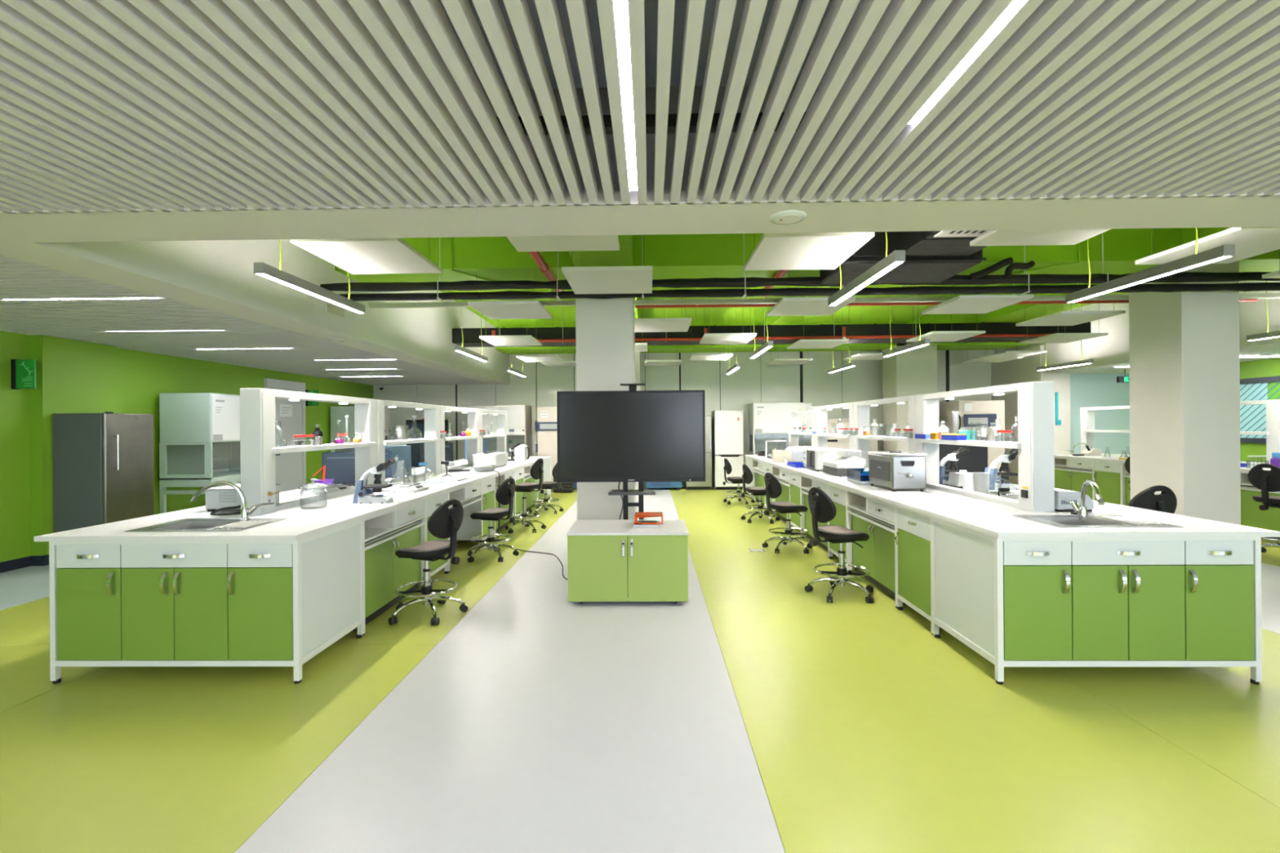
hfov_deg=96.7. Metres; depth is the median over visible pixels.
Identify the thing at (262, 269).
pendant lamp
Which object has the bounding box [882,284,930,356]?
pendant lamp
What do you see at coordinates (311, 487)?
jar
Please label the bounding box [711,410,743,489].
refrigerator
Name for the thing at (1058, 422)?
plate
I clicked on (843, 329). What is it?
pipe
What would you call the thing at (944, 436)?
box
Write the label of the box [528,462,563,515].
stool
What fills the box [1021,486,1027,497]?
power socket
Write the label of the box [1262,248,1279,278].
acoustic panel
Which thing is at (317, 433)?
bottle
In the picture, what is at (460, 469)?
keyboard
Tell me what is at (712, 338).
acoustic panel
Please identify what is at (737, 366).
pendant lamp
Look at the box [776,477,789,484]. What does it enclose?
keyboard tray
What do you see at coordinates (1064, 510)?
power cable
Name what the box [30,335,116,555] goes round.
wall pier
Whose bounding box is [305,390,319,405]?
wall sign
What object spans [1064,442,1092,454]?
tap
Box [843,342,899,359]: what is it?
acoustic panel
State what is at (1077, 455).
switch
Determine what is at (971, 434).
rack
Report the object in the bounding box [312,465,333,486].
tub
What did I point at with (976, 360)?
acoustic panel
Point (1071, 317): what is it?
acoustic panel
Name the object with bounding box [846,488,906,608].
unit
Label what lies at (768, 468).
base cabinet
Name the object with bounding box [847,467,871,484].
box
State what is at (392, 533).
keyboard tray
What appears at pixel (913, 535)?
base cabinet
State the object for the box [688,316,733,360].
acoustic panel
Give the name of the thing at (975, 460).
monitor
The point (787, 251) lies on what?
acoustic panel
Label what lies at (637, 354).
column
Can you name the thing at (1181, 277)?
cable tray
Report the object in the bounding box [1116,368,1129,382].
exit sign
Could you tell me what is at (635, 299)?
beam
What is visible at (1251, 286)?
insulated pipe
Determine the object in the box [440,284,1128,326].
ceiling slab
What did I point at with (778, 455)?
carton
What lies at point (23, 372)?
wall sign
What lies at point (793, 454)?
case
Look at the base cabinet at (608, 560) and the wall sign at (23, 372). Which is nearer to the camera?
the base cabinet at (608, 560)
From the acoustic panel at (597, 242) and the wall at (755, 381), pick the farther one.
the wall at (755, 381)
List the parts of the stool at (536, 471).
leg, leg, seat, leg, leg, backrest, post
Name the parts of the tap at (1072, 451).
spout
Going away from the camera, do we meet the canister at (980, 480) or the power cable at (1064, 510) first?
the power cable at (1064, 510)
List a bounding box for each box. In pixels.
[553,477,573,492]
[748,549,765,551]
[786,462,804,467]
[847,467,871,484]
[915,434,930,439]
[929,431,937,439]
[937,431,948,439]
[941,433,966,440]
[948,470,973,489]
[1240,462,1247,466]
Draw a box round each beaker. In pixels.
[314,436,322,445]
[862,431,871,435]
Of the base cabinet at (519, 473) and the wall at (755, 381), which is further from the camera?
the wall at (755, 381)
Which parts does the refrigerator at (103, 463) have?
handle, door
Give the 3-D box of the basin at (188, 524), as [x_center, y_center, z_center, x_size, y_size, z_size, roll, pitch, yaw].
[-2.870,0.732,3.697,0.359,0.176,0.349,0,0,1]
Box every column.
[575,297,635,519]
[635,351,640,489]
[882,342,937,452]
[1128,260,1240,524]
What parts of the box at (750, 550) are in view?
lid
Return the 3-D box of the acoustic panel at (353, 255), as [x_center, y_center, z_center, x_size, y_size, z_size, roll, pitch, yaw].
[-2.141,-1.784,4.557,0.790,0.898,0.880,0,0,1]
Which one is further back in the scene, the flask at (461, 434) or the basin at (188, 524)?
the flask at (461, 434)
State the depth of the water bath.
8.63 m
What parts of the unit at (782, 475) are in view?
door, frame, drawer, door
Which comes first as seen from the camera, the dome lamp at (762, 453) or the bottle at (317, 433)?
the bottle at (317, 433)
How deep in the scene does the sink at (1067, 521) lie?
3.61 m
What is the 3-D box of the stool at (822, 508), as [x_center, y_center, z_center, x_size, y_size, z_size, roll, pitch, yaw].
[1.776,1.013,5.001,0.607,0.949,0.596,0,0,-15]
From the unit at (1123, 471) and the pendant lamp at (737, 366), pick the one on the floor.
the unit at (1123, 471)
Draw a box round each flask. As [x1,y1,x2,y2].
[333,420,344,444]
[352,433,361,442]
[459,422,466,436]
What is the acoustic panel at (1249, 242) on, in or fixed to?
hanging from the ceiling slab at (881, 313)
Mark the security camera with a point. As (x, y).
(380, 386)
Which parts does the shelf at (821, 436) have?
plate, plate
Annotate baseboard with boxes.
[0,555,31,573]
[31,555,44,565]
[44,554,48,565]
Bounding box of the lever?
[267,491,279,502]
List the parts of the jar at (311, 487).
lid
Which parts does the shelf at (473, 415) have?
plate, rail, plate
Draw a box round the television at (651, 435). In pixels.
[556,390,705,482]
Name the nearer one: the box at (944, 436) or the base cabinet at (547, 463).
the box at (944, 436)
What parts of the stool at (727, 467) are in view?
post, backrest, seat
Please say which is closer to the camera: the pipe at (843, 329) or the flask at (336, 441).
the flask at (336, 441)
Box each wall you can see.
[0,330,373,562]
[373,349,994,486]
[1070,373,1129,471]
[1240,358,1279,462]
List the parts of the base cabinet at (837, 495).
frame, drawer, door, panel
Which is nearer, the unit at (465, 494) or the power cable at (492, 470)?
the unit at (465, 494)
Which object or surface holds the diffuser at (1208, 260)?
attached to the pendant lamp at (1224, 251)
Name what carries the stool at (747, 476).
on the floor
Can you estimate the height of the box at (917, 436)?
0.045 m
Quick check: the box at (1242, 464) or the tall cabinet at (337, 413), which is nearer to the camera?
the box at (1242, 464)
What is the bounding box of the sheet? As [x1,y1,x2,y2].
[422,477,468,483]
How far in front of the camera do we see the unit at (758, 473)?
10.59 m
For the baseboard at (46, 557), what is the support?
attached to the wall at (140, 376)
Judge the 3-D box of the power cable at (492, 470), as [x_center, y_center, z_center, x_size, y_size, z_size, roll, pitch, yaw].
[-1.970,1.054,7.795,0.024,0.882,0.335,0,0,-30]
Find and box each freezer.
[534,406,557,481]
[645,481,681,489]
[939,400,1004,477]
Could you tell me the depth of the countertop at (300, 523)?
4.01 m
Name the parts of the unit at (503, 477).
door, door, drawer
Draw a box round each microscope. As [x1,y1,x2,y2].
[352,457,395,503]
[507,442,529,461]
[939,446,968,484]
[984,448,1017,489]
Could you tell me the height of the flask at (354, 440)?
0.095 m
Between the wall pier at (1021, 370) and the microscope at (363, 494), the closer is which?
the microscope at (363, 494)
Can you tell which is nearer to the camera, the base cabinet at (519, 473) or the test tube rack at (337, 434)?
the test tube rack at (337, 434)
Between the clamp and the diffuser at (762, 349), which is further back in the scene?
the diffuser at (762, 349)
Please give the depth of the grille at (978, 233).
4.31 m
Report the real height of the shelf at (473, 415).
0.915 m
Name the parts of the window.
pane, pane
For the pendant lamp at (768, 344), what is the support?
hanging from the ceiling slab at (881, 313)
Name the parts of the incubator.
handle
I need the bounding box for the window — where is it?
[1240,375,1279,443]
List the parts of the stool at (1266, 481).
adjust knob, backrest, clamp knob, seat, post, leg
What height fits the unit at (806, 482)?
0.845 m
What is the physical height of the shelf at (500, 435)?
0.915 m
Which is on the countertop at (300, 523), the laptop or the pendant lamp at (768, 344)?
the laptop
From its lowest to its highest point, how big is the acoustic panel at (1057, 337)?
0.898 m
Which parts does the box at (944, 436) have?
lid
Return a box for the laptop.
[384,445,414,477]
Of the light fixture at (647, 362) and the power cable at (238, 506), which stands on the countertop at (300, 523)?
the power cable at (238, 506)
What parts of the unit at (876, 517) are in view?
door, drawer, door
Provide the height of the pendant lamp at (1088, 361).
1.190 m
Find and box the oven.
[803,448,844,471]
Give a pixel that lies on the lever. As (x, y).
(268, 493)
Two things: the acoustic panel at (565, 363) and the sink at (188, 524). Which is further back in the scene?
the acoustic panel at (565, 363)
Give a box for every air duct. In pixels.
[452,294,1090,346]
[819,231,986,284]
[897,231,987,257]
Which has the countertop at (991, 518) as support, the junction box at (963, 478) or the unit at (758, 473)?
the junction box at (963, 478)
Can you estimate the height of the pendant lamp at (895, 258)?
1.190 m
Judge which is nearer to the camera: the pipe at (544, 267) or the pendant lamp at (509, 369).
the pipe at (544, 267)
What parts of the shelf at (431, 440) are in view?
plate, rail, plate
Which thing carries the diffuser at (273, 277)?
attached to the pendant lamp at (262, 269)
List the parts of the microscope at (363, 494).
focus knob, arm, focus knob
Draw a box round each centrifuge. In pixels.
[205,484,280,511]
[1072,444,1101,456]
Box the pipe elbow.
[969,257,1035,279]
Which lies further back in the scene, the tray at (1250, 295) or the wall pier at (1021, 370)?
the wall pier at (1021, 370)
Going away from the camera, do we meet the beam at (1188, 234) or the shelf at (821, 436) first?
the beam at (1188, 234)
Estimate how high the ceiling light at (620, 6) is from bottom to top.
0.064 m
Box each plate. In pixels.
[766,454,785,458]
[1055,391,1061,425]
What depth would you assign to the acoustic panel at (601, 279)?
5.25 m
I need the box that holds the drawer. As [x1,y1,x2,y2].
[850,508,894,528]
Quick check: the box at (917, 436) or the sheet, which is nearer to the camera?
the box at (917, 436)
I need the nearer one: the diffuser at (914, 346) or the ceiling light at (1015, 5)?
the ceiling light at (1015, 5)
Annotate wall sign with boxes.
[10,359,36,389]
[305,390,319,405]
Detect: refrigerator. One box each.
[53,411,154,533]
[684,416,711,489]
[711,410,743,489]
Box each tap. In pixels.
[189,480,274,520]
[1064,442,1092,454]
[1064,479,1104,519]
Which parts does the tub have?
handle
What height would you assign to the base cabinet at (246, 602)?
0.845 m
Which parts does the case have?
panel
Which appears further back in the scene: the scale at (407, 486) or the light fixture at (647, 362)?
the light fixture at (647, 362)
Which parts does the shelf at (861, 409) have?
plate, plate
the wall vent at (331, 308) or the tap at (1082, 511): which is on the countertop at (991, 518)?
the tap at (1082, 511)
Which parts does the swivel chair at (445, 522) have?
leg, leg, seat, leg, backrest, leg, post, clamp knob, adjust knob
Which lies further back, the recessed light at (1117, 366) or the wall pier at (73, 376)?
the recessed light at (1117, 366)
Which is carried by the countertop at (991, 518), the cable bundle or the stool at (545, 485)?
the cable bundle
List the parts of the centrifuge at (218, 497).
lid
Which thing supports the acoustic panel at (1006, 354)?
hanging from the ceiling slab at (881, 313)
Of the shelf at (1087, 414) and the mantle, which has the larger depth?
the shelf at (1087, 414)
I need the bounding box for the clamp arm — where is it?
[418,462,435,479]
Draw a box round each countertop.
[34,456,551,541]
[745,454,1279,537]
[1053,453,1271,471]
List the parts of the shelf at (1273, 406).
rail, plate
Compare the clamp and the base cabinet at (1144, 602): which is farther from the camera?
the clamp
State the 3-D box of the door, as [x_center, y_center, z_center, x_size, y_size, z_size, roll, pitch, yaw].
[-6.614,0.353,10.673,0.110,2.390,1.120,0,0,1]
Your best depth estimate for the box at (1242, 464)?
7.76 m
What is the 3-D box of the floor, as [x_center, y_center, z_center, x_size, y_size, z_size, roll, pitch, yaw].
[1.921,1.546,5.019,17.750,0.120,18.500,0,0,1]
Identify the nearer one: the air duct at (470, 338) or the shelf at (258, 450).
the shelf at (258, 450)
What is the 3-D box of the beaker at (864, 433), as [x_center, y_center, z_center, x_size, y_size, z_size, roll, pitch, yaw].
[2.862,0.069,7.173,0.106,0.115,0.104,0,0,1]
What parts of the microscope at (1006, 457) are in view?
arm, focus knob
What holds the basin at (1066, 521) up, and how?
in the sink at (1067, 521)
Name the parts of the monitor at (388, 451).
panel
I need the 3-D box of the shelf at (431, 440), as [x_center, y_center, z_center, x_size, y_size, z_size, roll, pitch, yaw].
[-2.748,0.187,6.720,0.205,0.915,1.755,0,0,1]
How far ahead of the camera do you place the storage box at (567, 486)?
12.78 m
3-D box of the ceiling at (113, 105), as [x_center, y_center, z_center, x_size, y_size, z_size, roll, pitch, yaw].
[1.899,-1.369,4.968,17.350,0.610,18.000,0,0,1]
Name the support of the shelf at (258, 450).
on the countertop at (300, 523)
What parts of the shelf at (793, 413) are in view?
plate, plate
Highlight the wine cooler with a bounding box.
[405,418,448,468]
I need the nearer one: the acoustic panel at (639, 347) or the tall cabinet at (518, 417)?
the acoustic panel at (639, 347)
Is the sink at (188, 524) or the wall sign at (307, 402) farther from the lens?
the wall sign at (307, 402)
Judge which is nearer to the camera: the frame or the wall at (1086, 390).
the frame
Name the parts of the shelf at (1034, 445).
plate, rail, plate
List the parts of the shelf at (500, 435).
plate, plate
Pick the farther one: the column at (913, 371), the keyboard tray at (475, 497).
the column at (913, 371)
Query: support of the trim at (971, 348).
attached to the wall at (755, 381)
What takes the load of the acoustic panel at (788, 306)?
hanging from the ceiling at (670, 256)
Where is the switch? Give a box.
[1072,453,1084,456]
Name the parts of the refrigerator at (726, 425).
door, door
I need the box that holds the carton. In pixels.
[772,449,784,462]
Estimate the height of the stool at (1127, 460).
1.010 m
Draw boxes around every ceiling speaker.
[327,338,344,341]
[768,210,806,225]
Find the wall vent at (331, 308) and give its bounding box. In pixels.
[325,302,343,317]
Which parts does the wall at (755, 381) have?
wall panel, wall panel, wall panel, wall panel, wall panel, wall panel, wall panel, wall panel, wall panel, wall panel, wall panel, wall panel, wall panel, wall panel, wall panel, wall panel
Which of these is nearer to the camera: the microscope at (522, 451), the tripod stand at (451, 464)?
the tripod stand at (451, 464)
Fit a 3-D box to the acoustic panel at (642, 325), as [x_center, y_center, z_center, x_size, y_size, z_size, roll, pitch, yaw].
[0.278,-1.801,7.776,0.790,0.898,0.880,0,0,1]
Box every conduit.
[368,280,1279,308]
[450,237,492,280]
[1011,242,1079,275]
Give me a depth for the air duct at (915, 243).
4.79 m
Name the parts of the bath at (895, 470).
control panel, lid knob, lid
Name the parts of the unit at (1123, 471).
door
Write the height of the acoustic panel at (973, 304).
0.383 m
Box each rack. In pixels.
[292,434,315,447]
[336,433,347,443]
[903,428,912,438]
[959,426,976,439]
[996,430,1012,441]
[1247,455,1267,468]
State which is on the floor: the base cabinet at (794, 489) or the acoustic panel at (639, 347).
the base cabinet at (794, 489)
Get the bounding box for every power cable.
[209,505,240,515]
[492,470,500,537]
[496,484,568,580]
[1062,509,1088,514]
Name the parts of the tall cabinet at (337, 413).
frame, panel, frame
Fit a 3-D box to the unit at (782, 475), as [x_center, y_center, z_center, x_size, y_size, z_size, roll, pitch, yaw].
[2.495,1.060,8.704,0.750,0.845,1.170,0,0,1]
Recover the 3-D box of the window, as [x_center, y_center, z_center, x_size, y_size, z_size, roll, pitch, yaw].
[10.629,-0.262,9.122,0.050,1.130,3.400,0,0,1]
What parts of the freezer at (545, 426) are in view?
handle, display frame, door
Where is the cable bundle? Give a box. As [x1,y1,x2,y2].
[941,484,963,488]
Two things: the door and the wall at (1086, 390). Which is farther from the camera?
the wall at (1086, 390)
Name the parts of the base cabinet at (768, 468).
drawer, frame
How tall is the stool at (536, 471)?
1.045 m
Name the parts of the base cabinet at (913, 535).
handle, handle, drawer, door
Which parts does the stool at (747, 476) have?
backrest, post, leg, leg, seat, leg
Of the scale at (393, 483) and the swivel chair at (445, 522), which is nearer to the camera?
the swivel chair at (445, 522)
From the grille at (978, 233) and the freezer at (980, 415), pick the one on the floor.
the freezer at (980, 415)
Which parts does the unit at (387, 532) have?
door, handle, frame, handle, door, drawer, handle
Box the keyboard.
[448,468,471,471]
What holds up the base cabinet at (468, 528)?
on the floor
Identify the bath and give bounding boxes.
[472,450,507,466]
[867,450,926,491]
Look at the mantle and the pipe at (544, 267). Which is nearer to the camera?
the pipe at (544, 267)
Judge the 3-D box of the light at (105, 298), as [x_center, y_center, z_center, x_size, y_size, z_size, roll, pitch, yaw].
[-4.516,-1.056,4.597,1.250,0.064,0.056,0,0,1]
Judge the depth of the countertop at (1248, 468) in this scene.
9.90 m
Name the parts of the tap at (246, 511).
spout, lever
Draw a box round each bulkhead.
[66,239,509,381]
[994,280,1279,370]
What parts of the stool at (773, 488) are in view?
adjust knob, post, backrest, leg, leg, seat, leg, leg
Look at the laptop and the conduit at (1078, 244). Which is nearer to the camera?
the conduit at (1078, 244)
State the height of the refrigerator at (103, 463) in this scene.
1.700 m
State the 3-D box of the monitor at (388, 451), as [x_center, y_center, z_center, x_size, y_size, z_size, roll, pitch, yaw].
[-3.185,0.463,6.835,0.400,0.370,0.180,0,0,-5]
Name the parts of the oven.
glass door, handle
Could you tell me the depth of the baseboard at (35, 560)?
6.28 m
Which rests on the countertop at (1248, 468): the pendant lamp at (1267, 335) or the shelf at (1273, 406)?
the shelf at (1273, 406)
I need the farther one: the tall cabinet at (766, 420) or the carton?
the tall cabinet at (766, 420)
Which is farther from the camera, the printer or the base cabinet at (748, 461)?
the base cabinet at (748, 461)
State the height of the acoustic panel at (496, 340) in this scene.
0.898 m
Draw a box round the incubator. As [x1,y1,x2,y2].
[826,418,877,451]
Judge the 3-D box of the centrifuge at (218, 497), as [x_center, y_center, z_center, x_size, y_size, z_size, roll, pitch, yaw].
[-3.101,0.545,4.454,0.360,0.205,0.349,0,0,1]
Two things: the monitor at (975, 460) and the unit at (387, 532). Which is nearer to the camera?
the unit at (387, 532)
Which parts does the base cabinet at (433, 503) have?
panel, drawer, door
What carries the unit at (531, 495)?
on the floor
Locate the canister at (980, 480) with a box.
[972,471,990,493]
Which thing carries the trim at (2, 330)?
attached to the wall at (140, 376)
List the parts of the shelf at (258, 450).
plate, rail, plate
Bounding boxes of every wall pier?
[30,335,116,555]
[991,345,1071,484]
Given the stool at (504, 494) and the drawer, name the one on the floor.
the stool at (504, 494)
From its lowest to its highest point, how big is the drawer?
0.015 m
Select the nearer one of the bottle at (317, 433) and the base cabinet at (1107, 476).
the bottle at (317, 433)
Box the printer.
[1054,488,1093,511]
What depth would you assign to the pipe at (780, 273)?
6.32 m
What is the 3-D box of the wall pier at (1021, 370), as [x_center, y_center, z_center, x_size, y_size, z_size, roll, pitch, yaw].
[8.860,-0.139,12.977,0.620,3.150,1.750,0,0,1]
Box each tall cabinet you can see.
[330,406,390,452]
[467,404,532,456]
[747,402,812,454]
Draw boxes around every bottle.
[311,425,323,444]
[465,428,471,436]
[1270,452,1279,467]
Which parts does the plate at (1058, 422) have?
plate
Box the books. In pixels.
[632,511,662,528]
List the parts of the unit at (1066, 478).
door, drawer, door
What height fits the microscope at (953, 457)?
0.391 m
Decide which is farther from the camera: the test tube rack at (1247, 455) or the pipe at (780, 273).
the test tube rack at (1247, 455)
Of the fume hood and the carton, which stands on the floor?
the fume hood
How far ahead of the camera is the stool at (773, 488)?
6.76 m
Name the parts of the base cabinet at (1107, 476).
drawer, door, panel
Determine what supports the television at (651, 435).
attached to the stand at (624, 492)
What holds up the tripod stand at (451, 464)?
on the countertop at (300, 523)
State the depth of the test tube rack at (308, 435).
4.58 m
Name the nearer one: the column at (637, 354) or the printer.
the printer
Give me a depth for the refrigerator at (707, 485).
13.23 m
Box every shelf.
[240,387,377,515]
[377,399,440,484]
[440,405,479,473]
[479,408,506,453]
[788,406,814,446]
[814,402,853,449]
[853,395,915,467]
[915,381,1054,511]
[1080,405,1129,457]
[1240,399,1279,466]
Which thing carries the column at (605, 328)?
on the floor
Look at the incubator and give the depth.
13.07 m
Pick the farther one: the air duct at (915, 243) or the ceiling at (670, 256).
the ceiling at (670, 256)
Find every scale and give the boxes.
[311,484,352,494]
[382,482,402,490]
[391,482,429,492]
[986,491,1017,499]
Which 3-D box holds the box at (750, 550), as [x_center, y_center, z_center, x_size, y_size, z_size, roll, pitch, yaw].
[1.395,1.488,6.788,0.180,0.005,0.140,0,0,1]
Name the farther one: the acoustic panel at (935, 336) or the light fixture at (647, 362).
the light fixture at (647, 362)
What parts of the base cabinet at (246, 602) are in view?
handle, drawer, door, handle, door, handle, handle, drawer, handle, door, handle, handle, drawer, door, panel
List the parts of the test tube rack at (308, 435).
rack frame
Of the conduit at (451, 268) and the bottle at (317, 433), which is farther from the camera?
the conduit at (451, 268)
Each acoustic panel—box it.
[289,238,441,274]
[467,271,552,319]
[479,290,542,346]
[506,235,619,251]
[515,311,563,362]
[540,346,576,366]
[561,235,652,293]
[635,297,692,332]
[635,299,647,351]
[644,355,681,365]
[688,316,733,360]
[699,287,756,344]
[743,231,874,270]
[766,271,855,315]
[766,318,813,364]
[786,287,848,348]
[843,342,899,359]
[906,310,985,342]
[920,283,1033,314]
[962,345,1023,363]
[969,228,1111,246]
[978,342,1047,358]
[1015,283,1125,326]
[1019,308,1108,343]
[1134,226,1279,264]
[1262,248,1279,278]
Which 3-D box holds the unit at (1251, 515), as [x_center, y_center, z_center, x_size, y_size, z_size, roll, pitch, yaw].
[8.232,1.018,7.022,0.750,0.845,1.170,0,0,1]
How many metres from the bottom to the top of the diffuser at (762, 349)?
0.006 m
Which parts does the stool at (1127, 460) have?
backrest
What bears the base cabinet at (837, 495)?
on the floor
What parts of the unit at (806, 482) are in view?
door, drawer, door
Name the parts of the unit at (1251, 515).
frame, door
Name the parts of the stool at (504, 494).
leg, leg, seat, leg, leg, backrest, post, clamp knob, adjust knob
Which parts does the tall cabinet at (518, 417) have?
panel, frame, panel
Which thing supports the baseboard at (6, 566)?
attached to the wall at (140, 376)
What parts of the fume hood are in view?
leg, frame, panel, rating plate, frame, panel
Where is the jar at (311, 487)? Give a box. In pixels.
[298,478,328,509]
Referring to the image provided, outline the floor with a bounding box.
[0,485,1279,852]
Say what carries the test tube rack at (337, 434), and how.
on the shelf at (258, 450)
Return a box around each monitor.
[321,452,355,485]
[385,448,391,479]
[419,442,453,467]
[464,439,487,459]
[938,436,987,475]
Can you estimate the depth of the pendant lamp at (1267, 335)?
7.26 m
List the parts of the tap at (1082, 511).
lever, spout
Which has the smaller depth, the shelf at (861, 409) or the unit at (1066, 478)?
the shelf at (861, 409)
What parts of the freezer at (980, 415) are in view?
handle, display frame, door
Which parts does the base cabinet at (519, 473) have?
drawer, door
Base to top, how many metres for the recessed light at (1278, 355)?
0.020 m
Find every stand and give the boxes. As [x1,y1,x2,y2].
[440,461,454,477]
[608,383,655,519]
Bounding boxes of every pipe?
[337,282,1279,302]
[491,326,1051,342]
[528,251,564,306]
[635,283,1257,308]
[762,270,788,304]
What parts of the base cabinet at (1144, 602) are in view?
panel, drawer, door, handle, handle, door, handle, drawer, handle, handle, door, handle, drawer, door, handle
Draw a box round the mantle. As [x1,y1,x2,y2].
[473,463,495,471]
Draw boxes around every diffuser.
[256,273,360,312]
[457,351,485,361]
[751,346,772,358]
[829,262,902,306]
[884,344,927,356]
[1068,256,1231,302]
[1240,356,1278,357]
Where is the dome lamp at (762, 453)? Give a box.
[757,450,768,456]
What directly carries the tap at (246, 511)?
on the countertop at (300, 523)
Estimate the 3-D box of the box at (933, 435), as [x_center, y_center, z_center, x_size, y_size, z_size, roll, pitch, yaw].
[2.781,0.093,5.334,0.076,0.067,0.106,0,0,1]
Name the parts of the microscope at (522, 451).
handle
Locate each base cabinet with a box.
[48,518,364,684]
[418,491,448,577]
[456,475,495,540]
[515,466,524,516]
[537,460,543,503]
[543,457,551,497]
[566,519,688,604]
[745,456,755,497]
[763,462,775,516]
[788,471,804,537]
[828,483,852,571]
[894,505,934,635]
[930,516,1262,684]
[1093,459,1129,505]
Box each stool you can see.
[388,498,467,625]
[467,477,519,562]
[504,457,546,533]
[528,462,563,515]
[723,457,755,505]
[741,464,780,524]
[762,472,813,554]
[804,487,874,603]
[1124,456,1130,490]
[1248,463,1279,552]
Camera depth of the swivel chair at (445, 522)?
4.44 m
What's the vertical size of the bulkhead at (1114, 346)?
1.142 m
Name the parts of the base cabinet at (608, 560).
door, lock handle, lock handle, door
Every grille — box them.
[774,214,800,224]
[933,230,989,237]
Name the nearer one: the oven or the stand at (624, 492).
the stand at (624, 492)
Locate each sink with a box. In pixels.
[124,518,288,532]
[1011,514,1183,528]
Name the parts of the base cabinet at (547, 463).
panel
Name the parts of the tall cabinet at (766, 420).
frame, rating plate, panel, panel, frame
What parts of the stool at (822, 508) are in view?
adjust knob, clamp knob, post, backrest, leg, leg, seat, leg, leg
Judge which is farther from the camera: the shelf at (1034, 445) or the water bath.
the water bath
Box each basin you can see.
[154,520,239,528]
[1034,516,1122,525]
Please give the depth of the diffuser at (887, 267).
4.27 m
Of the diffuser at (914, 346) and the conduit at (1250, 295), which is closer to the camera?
the conduit at (1250, 295)
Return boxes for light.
[5,297,155,300]
[613,0,637,191]
[907,0,1025,124]
[1115,365,1128,367]
[1240,355,1279,357]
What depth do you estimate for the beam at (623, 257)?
5.85 m
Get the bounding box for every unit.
[352,498,426,635]
[448,480,482,572]
[494,469,515,538]
[519,463,537,515]
[752,458,764,506]
[772,465,795,528]
[800,474,835,558]
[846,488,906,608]
[1054,457,1093,500]
[1120,462,1130,506]
[1240,471,1279,538]
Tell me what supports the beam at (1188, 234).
attached to the ceiling slab at (881, 313)
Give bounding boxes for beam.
[495,321,1027,353]
[568,235,632,266]
[634,297,640,318]
[758,286,831,324]
[906,283,1119,345]
[1181,226,1233,244]
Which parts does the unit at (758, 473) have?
door, drawer, door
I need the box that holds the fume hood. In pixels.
[159,392,240,513]
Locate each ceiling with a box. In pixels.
[0,0,1279,385]
[334,227,1279,282]
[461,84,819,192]
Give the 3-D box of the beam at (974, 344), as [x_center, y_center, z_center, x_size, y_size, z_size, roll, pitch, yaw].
[2.681,-2.012,13.031,11.850,0.515,0.650,0,0,1]
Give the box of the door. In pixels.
[263,377,306,492]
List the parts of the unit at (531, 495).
door, frame, door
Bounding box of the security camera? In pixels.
[378,384,383,390]
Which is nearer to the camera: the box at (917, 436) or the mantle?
the box at (917, 436)
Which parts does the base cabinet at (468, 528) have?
panel, frame, drawer, door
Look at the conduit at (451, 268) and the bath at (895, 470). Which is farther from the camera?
the conduit at (451, 268)
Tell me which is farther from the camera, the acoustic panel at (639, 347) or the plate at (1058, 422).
the plate at (1058, 422)
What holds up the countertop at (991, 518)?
on the unit at (782, 475)
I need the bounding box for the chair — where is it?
[1128,485,1177,513]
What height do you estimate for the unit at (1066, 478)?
0.845 m
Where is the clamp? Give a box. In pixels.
[997,486,1010,496]
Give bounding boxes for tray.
[320,232,1279,297]
[364,520,422,545]
[368,293,1279,308]
[449,496,479,508]
[608,489,655,495]
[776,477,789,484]
[1054,466,1092,471]
[1240,485,1257,488]
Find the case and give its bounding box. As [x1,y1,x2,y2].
[785,446,818,462]
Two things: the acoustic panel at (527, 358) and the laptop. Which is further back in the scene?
the acoustic panel at (527, 358)
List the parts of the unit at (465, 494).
drawer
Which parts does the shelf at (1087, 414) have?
plate, rail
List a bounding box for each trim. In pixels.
[0,328,373,385]
[509,348,994,354]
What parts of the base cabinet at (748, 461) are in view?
panel, frame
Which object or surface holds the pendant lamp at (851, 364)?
hanging from the ceiling slab at (881, 313)
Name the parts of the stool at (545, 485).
leg, leg, seat, leg, backrest, leg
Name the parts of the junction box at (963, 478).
lid knob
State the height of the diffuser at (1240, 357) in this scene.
0.005 m
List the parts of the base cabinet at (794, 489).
frame, drawer, door, panel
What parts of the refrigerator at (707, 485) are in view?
door, door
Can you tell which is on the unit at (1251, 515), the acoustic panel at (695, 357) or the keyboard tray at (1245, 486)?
the keyboard tray at (1245, 486)
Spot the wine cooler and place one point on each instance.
(415, 425)
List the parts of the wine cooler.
door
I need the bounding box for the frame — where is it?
[764,440,787,457]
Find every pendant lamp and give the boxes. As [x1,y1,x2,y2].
[253,239,364,313]
[454,290,488,361]
[506,319,526,377]
[726,306,740,374]
[750,287,773,358]
[827,231,905,306]
[827,347,855,373]
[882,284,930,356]
[1035,303,1093,370]
[1065,227,1235,302]
[1246,280,1279,341]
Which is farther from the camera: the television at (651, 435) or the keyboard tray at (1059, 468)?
the keyboard tray at (1059, 468)
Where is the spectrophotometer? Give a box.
[822,449,867,476]
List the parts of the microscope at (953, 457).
arm, focus knob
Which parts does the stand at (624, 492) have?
post, camera plate, post, post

